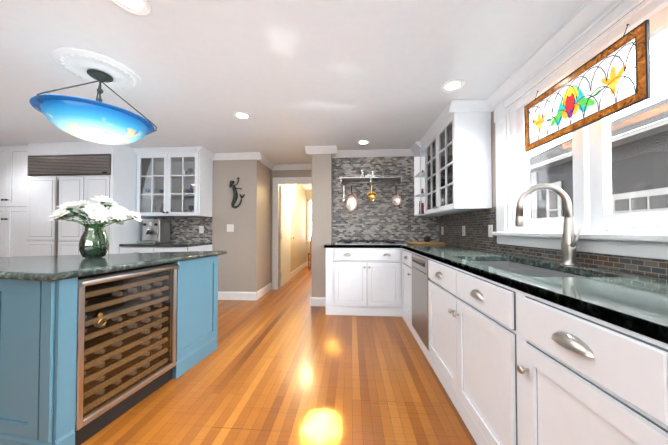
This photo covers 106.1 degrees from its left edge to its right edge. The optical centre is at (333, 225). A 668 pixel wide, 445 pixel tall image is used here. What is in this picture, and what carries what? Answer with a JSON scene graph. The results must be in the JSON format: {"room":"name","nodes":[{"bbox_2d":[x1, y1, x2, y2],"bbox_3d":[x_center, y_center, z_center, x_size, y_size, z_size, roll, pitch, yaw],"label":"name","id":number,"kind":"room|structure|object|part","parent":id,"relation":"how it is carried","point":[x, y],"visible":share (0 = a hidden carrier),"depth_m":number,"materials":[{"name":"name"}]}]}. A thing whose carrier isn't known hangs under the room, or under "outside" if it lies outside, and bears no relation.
{"room":"kitchen","nodes":[
{"label":"kitchen","id":0,"kind":"room"},
{"bbox_2d":[212,160,270,291],"bbox_3d":[-3.332,0.032,4.558,4.230,2.350,0.750,0,-1,4],"label":"wall","id":1,"kind":"structure","parent":0,"point":[244,263],"depth_m":4.07,"materials":[{"name":"beige paint"}]},
{"bbox_2d":[133,146,214,216],"bbox_3d":[-2.452,-0.646,3.915,1.075,1.013,0.415,0,-1,4],"label":"wall cabinet","id":2,"kind":"object","parent":1,"relation":"attached to","point":[173,164],"visible":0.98,"depth_m":3.79,"materials":[{"name":"white wood"}]},
{"bbox_2d":[148,168,192,211],"bbox_3d":[-2.489,-0.539,3.962,0.917,0.762,0.190,0,-1,4],"label":"glassware","id":3,"kind":"object","parent":2,"relation":"in","point":[189,190],"depth_m":3.92,"materials":[{"name":"clear glass"}]},
{"bbox_2d":[154,217,212,241],"bbox_3d":[-2.485,0.070,4.119,1.020,0.420,0.008,0,-1,4],"label":"backsplash","id":4,"kind":"structure","parent":1,"relation":"attached to","point":[182,229],"depth_m":4.11,"materials":[{"name":"tile"}]},
{"bbox_2d":[213,152,254,159],"bbox_3d":[-1.619,-1.108,4.042,0.720,0.090,0.085,0,-1,4],"label":"crown molding","id":5,"kind":"structure","parent":1,"relation":"attached to","point":[218,156],"depth_m":4.03,"materials":[{"name":"white wood"}]},
{"bbox_2d":[218,291,254,300],"bbox_3d":[-1.617,1.133,4.037,0.720,0.130,0.016,0,-1,4],"label":"baseboard","id":6,"kind":"structure","parent":1,"relation":"attached to","point":[221,295],"depth_m":4.03,"materials":[{"name":"white wood"}]},
{"bbox_2d":[229,178,244,208],"bbox_3d":[-1.565,-0.519,4.054,0.258,0.508,0.072,0,-1,4],"label":"wall art","id":7,"kind":"object","parent":1,"relation":"attached to","point":[235,195],"visible":1,"depth_m":4.04,"materials":[{"name":"brown metal"}]},
{"bbox_2d":[255,283,271,300],"bbox_3d":[-1.215,1.139,4.385,0.016,0.130,0.766,0,-1,4],"label":"baseboard","id":8,"kind":"structure","parent":1,"relation":"attached to","point":[267,288],"depth_m":4.30,"materials":[{"name":"white wood"}]},
{"bbox_2d":[254,152,274,169],"bbox_3d":[-1.186,-1.102,4.337,0.085,0.090,0.735,0,-1,4],"label":"crown molding","id":9,"kind":"structure","parent":1,"relation":"attached to","point":[258,156],"depth_m":4.26,"materials":[{"name":"white wood"}]},
{"bbox_2d":[275,164,311,169],"bbox_3d":[-0.785,-1.096,4.736,0.830,0.090,0.085,0,-1,4],"label":"crown molding","id":10,"kind":"structure","parent":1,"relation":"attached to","point":[280,166],"depth_m":4.72,"materials":[{"name":"white wood"}]},
{"bbox_2d":[81,266,476,444],"bbox_3d":[-1.984,1.214,3.217,7.500,0.060,11.800,0,-1,4],"label":"floor","id":11,"kind":"structure","parent":0,"point":[286,364],"depth_m":1.78,"materials":[{"name":"brown wood"}]},
{"bbox_2d":[0,145,28,256],"bbox_3d":[-4.893,0.022,3.934,1.196,2.348,0.706,0,-1,4],"label":"pantry cabinet","id":12,"kind":"object","parent":11,"relation":"on","point":[13,188],"visible":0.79,"depth_m":3.61,"materials":[{"name":"white wood"}]},
{"bbox_2d":[26,142,153,255],"bbox_3d":[-3.650,0.020,3.830,1.295,2.348,0.743,0,-1,4],"label":"refrigerator","id":13,"kind":"object","parent":11,"relation":"on","point":[59,173],"visible":0.56,"depth_m":3.50,"materials":[{"name":"white metal"}]},
{"bbox_2d":[0,255,217,444],"bbox_3d":[-2.042,0.717,1.847,1.797,0.887,1.222,0,-1,4],"label":"kitchen island","id":14,"kind":"object","parent":11,"relation":"on","point":[38,337],"visible":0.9,"depth_m":1.24,"materials":[{"name":"blue wood"}]},
{"bbox_2d":[0,250,226,280],"bbox_3d":[-2.058,0.254,1.879,1.928,0.036,1.352,0,-1,4],"label":"island countertop","id":15,"kind":"structure","parent":14,"relation":"on","point":[49,268],"depth_m":1.53,"materials":[{"name":"green stone"}]},
{"bbox_2d":[48,195,142,257],"bbox_3d":[-1.731,0.009,1.831,0.564,0.449,0.449,0,-1,4],"label":"flower vase","id":16,"kind":"object","parent":15,"relation":"on","point":[93,242],"visible":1,"depth_m":1.77,"materials":[{"name":"green glass"}]},
{"bbox_2d":[74,263,178,444],"bbox_3d":[-1.529,0.721,1.644,0.601,0.872,0.637,0,-1,10],"label":"wine cooler","id":17,"kind":"object","parent":11,"relation":"on","point":[126,343],"visible":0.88,"depth_m":1.53,"materials":[{"name":"brown wood"}]},
{"bbox_2d":[120,245,211,253],"bbox_3d":[-2.497,0.750,3.786,1.000,0.887,0.648,0,-1,4],"label":"base cabinet","id":18,"kind":"object","parent":11,"relation":"on","point":[160,249],"visible":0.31,"depth_m":3.51,"materials":[{"name":"white wood"}]},
{"bbox_2d":[119,242,211,246],"bbox_3d":[-2.491,0.287,3.800,1.010,0.036,0.621,0,-1,4],"label":"countertop","id":19,"kind":"structure","parent":18,"relation":"on","point":[179,244],"depth_m":3.52,"materials":[{"name":"green stone"}]},
{"bbox_2d":[137,219,170,242],"bbox_3d":[-2.758,0.089,3.858,0.320,0.360,0.367,0,-1,4],"label":"espresso machine","id":20,"kind":"object","parent":19,"relation":"on","point":[155,230],"visible":0.96,"depth_m":3.81,"materials":[{"name":"silver metal"}]},
{"bbox_2d":[308,236,310,269],"bbox_3d":[-0.482,0.778,7.282,0.480,0.950,0.460,0,-1,4],"label":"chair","id":21,"kind":"object","parent":11,"relation":"on","point":[309,253],"visible":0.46,"depth_m":7.27,"materials":[{"name":"brown wood"}]},
{"bbox_2d":[326,248,402,316],"bbox_3d":[0.410,0.747,3.582,1.008,0.887,0.656,0,-1,4],"label":"base cabinet","id":22,"kind":"object","parent":11,"relation":"on","point":[363,281],"visible":1,"depth_m":3.29,"materials":[{"name":"white wood"}]},
{"bbox_2d":[324,243,399,247],"bbox_3d":[0.397,0.283,3.601,1.020,0.036,0.621,0,-1,4],"label":"countertop","id":23,"kind":"structure","parent":22,"relation":"on","point":[329,245],"depth_m":3.31,"materials":[{"name":"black stone"}]},
{"bbox_2d":[335,240,406,244],"bbox_3d":[0.507,0.241,3.603,0.960,0.046,0.480,0,-1,4],"label":"cooktop","id":24,"kind":"object","parent":23,"relation":"in","point":[368,242],"visible":1,"depth_m":3.43,"materials":[{"name":"silver metal"}]},
{"bbox_2d":[402,249,409,328],"bbox_3d":[1.204,0.736,2.967,0.700,0.888,0.573,0,-1,4],"label":"base cabinet","id":25,"kind":"object","parent":11,"relation":"on","point":[405,253],"depth_m":3.01,"materials":[{"name":"white wood"}]},
{"bbox_2d":[400,243,667,343],"bbox_3d":[1.105,0.248,1.512,0.681,0.036,4.691,0,-1,4],"label":"countertop","id":26,"kind":"structure","parent":25,"relation":"on","point":[635,302],"depth_m":0.92,"materials":[{"name":"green stone"}]},
{"bbox_2d":[407,241,444,244],"bbox_3d":[1.297,0.250,3.569,0.440,0.028,0.280,0,-1,-4],"label":"cutting board","id":27,"kind":"object","parent":26,"relation":"on","point":[424,243],"visible":1,"depth_m":3.43,"materials":[{"name":"brown wood"}]},
{"bbox_2d":[423,236,430,241],"bbox_3d":[1.328,0.197,3.588,0.100,0.075,0.100,0,-1,4],"label":"bowl","id":28,"kind":"object","parent":27,"relation":"on","point":[426,239],"visible":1,"depth_m":3.55,"materials":[{"name":"black metal"}]},
{"bbox_2d":[515,183,581,265],"bbox_3d":[1.257,-0.011,1.476,0.273,0.479,0.187,0,-1,4],"label":"faucet","id":29,"kind":"object","parent":26,"relation":"on","point":[569,240],"visible":1,"depth_m":1.45,"materials":[{"name":"silver metal"}]},
{"bbox_2d":[410,251,533,380],"bbox_3d":[1.161,0.725,2.337,0.700,0.888,0.820,0,-1,4],"label":"base cabinet","id":30,"kind":"object","parent":11,"relation":"on","point":[432,281],"depth_m":1.92,"materials":[{"name":"white wood"}]},
{"bbox_2d":[446,297,497,408],"bbox_3d":[1.101,0.859,1.727,0.460,0.600,0.400,0,-1,4],"label":"base cabinet","id":31,"kind":"object","parent":11,"relation":"on","point":[458,309],"depth_m":1.49,"materials":[{"name":"white wood"}]},
{"bbox_2d":[470,313,497,444],"bbox_3d":[1.070,0.851,1.289,0.460,0.600,0.480,0,-1,4],"label":"base cabinet","id":32,"kind":"object","parent":11,"relation":"on","point":[483,326],"depth_m":1.24,"materials":[{"name":"white wood"}]},
{"bbox_2d":[494,281,621,444],"bbox_3d":[1.052,0.698,0.740,0.698,0.888,0.637,0,-1,4],"label":"base cabinet","id":33,"kind":"object","parent":11,"relation":"on","point":[510,365],"depth_m":0.81,"materials":[{"name":"white wood"}]},
{"bbox_2d":[618,326,667,444],"bbox_3d":[1.024,0.691,0.340,0.698,0.888,0.416,0,-1,4],"label":"base cabinet","id":34,"kind":"object","parent":11,"relation":"on","point":[644,358],"depth_m":0.56,"materials":[{"name":"white wood"}]},
{"bbox_2d":[271,170,311,287],"bbox_3d":[-0.803,0.036,4.810,1.080,2.350,0.100,0,-1,4],"label":"wall","id":35,"kind":"structure","parent":0,"point":[291,173],"depth_m":4.78,"materials":[{"name":"beige paint"}]},
{"bbox_2d":[272,177,311,289],"bbox_3d":[-0.714,0.150,4.792,0.900,2.120,0.120,0,-1,4],"label":"door frame","id":36,"kind":"structure","parent":35,"relation":"attached to","point":[277,181],"depth_m":4.76,"materials":[{"name":"white wood"}]},
{"bbox_2d":[280,185,293,286],"bbox_3d":[-0.977,0.214,5.268,0.132,1.990,0.785,0,-1,4],"label":"door leaf","id":37,"kind":"structure","parent":36,"relation":"in","point":[285,236],"depth_m":5.22,"materials":[{"name":"white wood"}]},
{"bbox_2d":[0,0,588,190],"bbox_3d":[-1.984,-1.206,3.258,7.500,0.080,11.800,0,-1,4],"label":"ceiling","id":38,"kind":"structure","parent":0,"point":[293,78],"depth_m":1.84,"materials":[{"name":"white paint"}]},
{"bbox_2d":[50,47,141,89],"bbox_3d":[-1.796,-1.174,1.933,0.510,0.027,0.510,0,-1,4],"label":"ceiling medallion","id":39,"kind":"object","parent":38,"relation":"attached to","point":[78,62],"visible":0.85,"depth_m":1.85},
{"bbox_2d":[29,69,156,144],"bbox_3d":[-1.797,-0.898,1.917,0.688,0.509,0.712,0,-1,4],"label":"pendant light","id":40,"kind":"object","parent":39,"relation":"hanging from","point":[98,121],"visible":1,"depth_m":1.77,"materials":[{"name":"blue glass"}]},
{"bbox_2d":[111,0,151,15],"bbox_3d":[-1.084,-1.194,1.334,0.191,0.008,0.191,1,-1,-41],"label":"recessed light","id":41,"kind":"object","parent":38,"relation":"in","point":[138,7],"depth_m":1.37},
{"bbox_2d":[233,112,251,119],"bbox_3d":[-0.980,-1.170,2.693,0.191,0.008,0.191,1,-1,-41],"label":"recessed light","id":42,"kind":"object","parent":38,"relation":"in","point":[242,116],"depth_m":2.70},
{"bbox_2d":[357,140,369,144],"bbox_3d":[0.412,-1.156,3.518,0.191,0.008,0.191,1,-1,-41],"label":"recessed light","id":43,"kind":"object","parent":38,"relation":"in","point":[362,142],"depth_m":3.52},
{"bbox_2d":[441,79,465,92],"bbox_3d":[1.008,-1.180,2.133,0.191,0.008,0.191,1,-1,-41],"label":"recessed light","id":44,"kind":"object","parent":38,"relation":"in","point":[457,84],"depth_m":2.13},
{"bbox_2d":[282,184,306,271],"bbox_3d":[-1.037,0.064,6.440,0.150,2.350,3.120,0,-1,4],"label":"wall","id":45,"kind":"structure","parent":0,"point":[300,245],"depth_m":6.74,"materials":[{"name":"beige paint"}]},
{"bbox_2d":[291,262,306,277],"bbox_3d":[-0.968,1.172,6.356,0.016,0.130,3.000,0,-1,4],"label":"baseboard","id":46,"kind":"structure","parent":45,"relation":"attached to","point":[293,273],"depth_m":6.65,"materials":[{"name":"white wood"}]},
{"bbox_2d":[307,191,311,261],"bbox_3d":[-0.470,0.089,7.904,0.780,2.350,0.120,0,-1,4],"label":"wall","id":47,"kind":"structure","parent":0,"point":[309,193],"depth_m":7.86,"materials":[{"name":"beige paint"}]},
{"bbox_2d":[306,199,311,241],"bbox_3d":[-0.472,-0.157,7.873,0.760,1.360,0.130,0,-1,4],"label":"window","id":48,"kind":"structure","parent":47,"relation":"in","point":[309,211],"depth_m":7.86,"materials":[{"name":"white glass"}]},
{"bbox_2d":[311,154,331,296],"bbox_3d":[-0.151,0.027,4.274,0.295,2.350,1.080,0,-1,4],"label":"wall","id":49,"kind":"structure","parent":0,"point":[321,230],"depth_m":3.74,"materials":[{"name":"beige paint"}]},
{"bbox_2d":[305,146,311,164],"bbox_3d":[-0.347,-1.105,4.213,0.085,0.090,1.065,0,-1,4],"label":"crown molding","id":50,"kind":"structure","parent":49,"relation":"attached to","point":[307,148],"depth_m":3.72,"materials":[{"name":"white wood"}]},
{"bbox_2d":[312,297,325,305],"bbox_3d":[-0.179,1.127,3.708,0.275,0.130,0.016,0,-1,4],"label":"baseboard","id":51,"kind":"structure","parent":49,"relation":"attached to","point":[314,301],"depth_m":3.70,"materials":[{"name":"white wood"}]},
{"bbox_2d":[311,146,337,154],"bbox_3d":[-0.139,-1.113,3.708,0.360,0.090,0.085,0,-1,4],"label":"crown molding","id":52,"kind":"structure","parent":49,"relation":"attached to","point":[331,150],"depth_m":3.70,"materials":[{"name":"white wood"}]},
{"bbox_2d":[332,149,412,157],"bbox_3d":[0.601,-1.110,3.881,1.263,0.090,0.100,0,-1,4],"label":"crown molding","id":53,"kind":"structure","parent":49,"relation":"attached to","point":[383,152],"depth_m":3.87,"materials":[{"name":"white wood"}]},
{"bbox_2d":[332,156,437,242],"bbox_3d":[0.781,-0.397,3.902,1.615,1.345,0.008,0,-1,4],"label":"backsplash","id":54,"kind":"structure","parent":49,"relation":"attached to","point":[381,216],"depth_m":3.90,"materials":[{"name":"tile"}]},
{"bbox_2d":[419,201,423,213],"bbox_3d":[1.253,-0.258,3.640,0.056,0.190,0.055,0,-1,4],"label":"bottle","id":55,"kind":"object","parent":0,"point":[422,208],"visible":0.81,"depth_m":3.60,"materials":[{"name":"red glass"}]},
{"bbox_2d":[447,0,659,233],"bbox_3d":[1.476,-0.035,0.644,0.160,2.350,6.700,0,-1,4],"label":"wall","id":56,"kind":"structure","parent":0,"point":[493,158],"depth_m":2.37,"materials":[{"name":"white paint"}]},
{"bbox_2d":[414,139,441,215],"bbox_3d":[1.403,-0.651,3.606,0.369,1.012,0.502,0,-1,4],"label":"upper cabinet","id":57,"kind":"object","parent":56,"relation":"attached to","point":[417,150],"depth_m":3.85,"materials":[{"name":"white wood"}]},
{"bbox_2d":[422,99,491,214],"bbox_3d":[1.356,-0.663,2.914,0.369,1.012,0.990,0,-1,4],"label":"upper cabinet","id":58,"kind":"object","parent":56,"relation":"attached to","point":[451,150],"depth_m":2.43,"materials":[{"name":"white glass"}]},
{"bbox_2d":[487,0,617,111],"bbox_3d":[1.299,-1.179,-0.126,0.085,0.090,5.100,0,-1,4],"label":"crown molding","id":59,"kind":"structure","parent":56,"relation":"attached to","point":[584,16],"depth_m":1.60,"materials":[{"name":"white wood"}]},
{"bbox_2d":[438,207,667,277],"bbox_3d":[1.404,-0.450,0.832,0.008,1.345,6.050,0,-1,4],"label":"backsplash","id":60,"kind":"structure","parent":56,"relation":"attached to","point":[476,223],"depth_m":2.23,"materials":[{"name":"tile"}]},
{"bbox_2d":[491,0,667,259],"bbox_3d":[1.489,-0.477,1.503,0.190,1.263,1.680,0,-1,4],"label":"window","id":61,"kind":"structure","parent":56,"relation":"in","point":[592,179],"depth_m":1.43,"materials":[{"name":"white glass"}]},
{"bbox_3d":[1.412,-0.754,1.488,0.034,0.407,0.780,0,-1,4],"label":"hanging stained glass","id":62,"kind":"part","parent":61,"relation":"part of","materials":[{"name":"multicoloured glass"}]},
{"bbox_3d":[0.801,0.022,3.973,1.645,2.350,0.150,0,-1,4],"label":"wall","id":63,"kind":"structure","parent":0,"visible":0},
{"bbox_2d":[199,226,203,232],"bbox_3d":[-2.156,0.068,4.086,0.075,0.120,0.008,0,-1,4],"label":"switch plate","id":64,"kind":"object","parent":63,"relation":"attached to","point":[201,228],"depth_m":4.08,"materials":[{"name":"white plastic"}]},
{"bbox_2d":[227,224,233,231],"bbox_3d":[-1.677,0.043,4.061,0.115,0.120,0.009,0,-1,4],"label":"switch plate","id":65,"kind":"object","parent":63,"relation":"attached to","point":[230,227],"depth_m":4.06,"materials":[{"name":"white plastic"}]},
{"bbox_2d":[339,175,402,184],"bbox_3d":[0.553,-0.684,3.814,0.945,0.105,0.205,0,-1,4],"label":"shelf","id":66,"kind":"object","parent":63,"relation":"attached to","point":[346,178],"visible":1,"depth_m":3.77,"materials":[{"name":"silver metal"}]},
{"bbox_2d":[342,182,356,211],"bbox_3d":[0.236,-0.435,3.844,0.238,0.459,0.054,0,-1,1],"label":"pan","id":67,"kind":"object","parent":66,"relation":"hanging from","point":[350,200],"depth_m":3.86,"materials":[{"name":"silver metal"}]},
{"bbox_2d":[367,185,375,200],"bbox_3d":[0.571,-0.517,3.818,0.141,0.294,0.060,0,-1,4],"label":"pan","id":68,"kind":"object","parent":66,"relation":"hanging from","point":[371,195],"depth_m":3.84,"materials":[{"name":"gold metal"}]},
{"bbox_2d":[391,185,401,205],"bbox_3d":[0.935,-0.480,3.798,0.162,0.369,0.048,0,-1,4],"label":"pan","id":69,"kind":"object","parent":66,"relation":"hanging from","point":[396,200],"depth_m":3.82,"materials":[{"name":"silver metal"}]},
{"bbox_2d":[462,226,464,235],"bbox_3d":[1.544,0.065,2.994,0.008,0.120,0.075,0,-1,4],"label":"switch plate","id":70,"kind":"object","parent":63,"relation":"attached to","point":[463,227],"depth_m":2.99,"materials":[{"name":"white plastic"}]},
{"bbox_2d":[488,225,492,236],"bbox_3d":[1.504,0.055,2.415,0.008,0.120,0.075,0,-1,4],"label":"switch plate","id":71,"kind":"object","parent":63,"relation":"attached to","point":[490,227],"depth_m":2.41,"materials":[{"name":"white plastic"}]}
]}

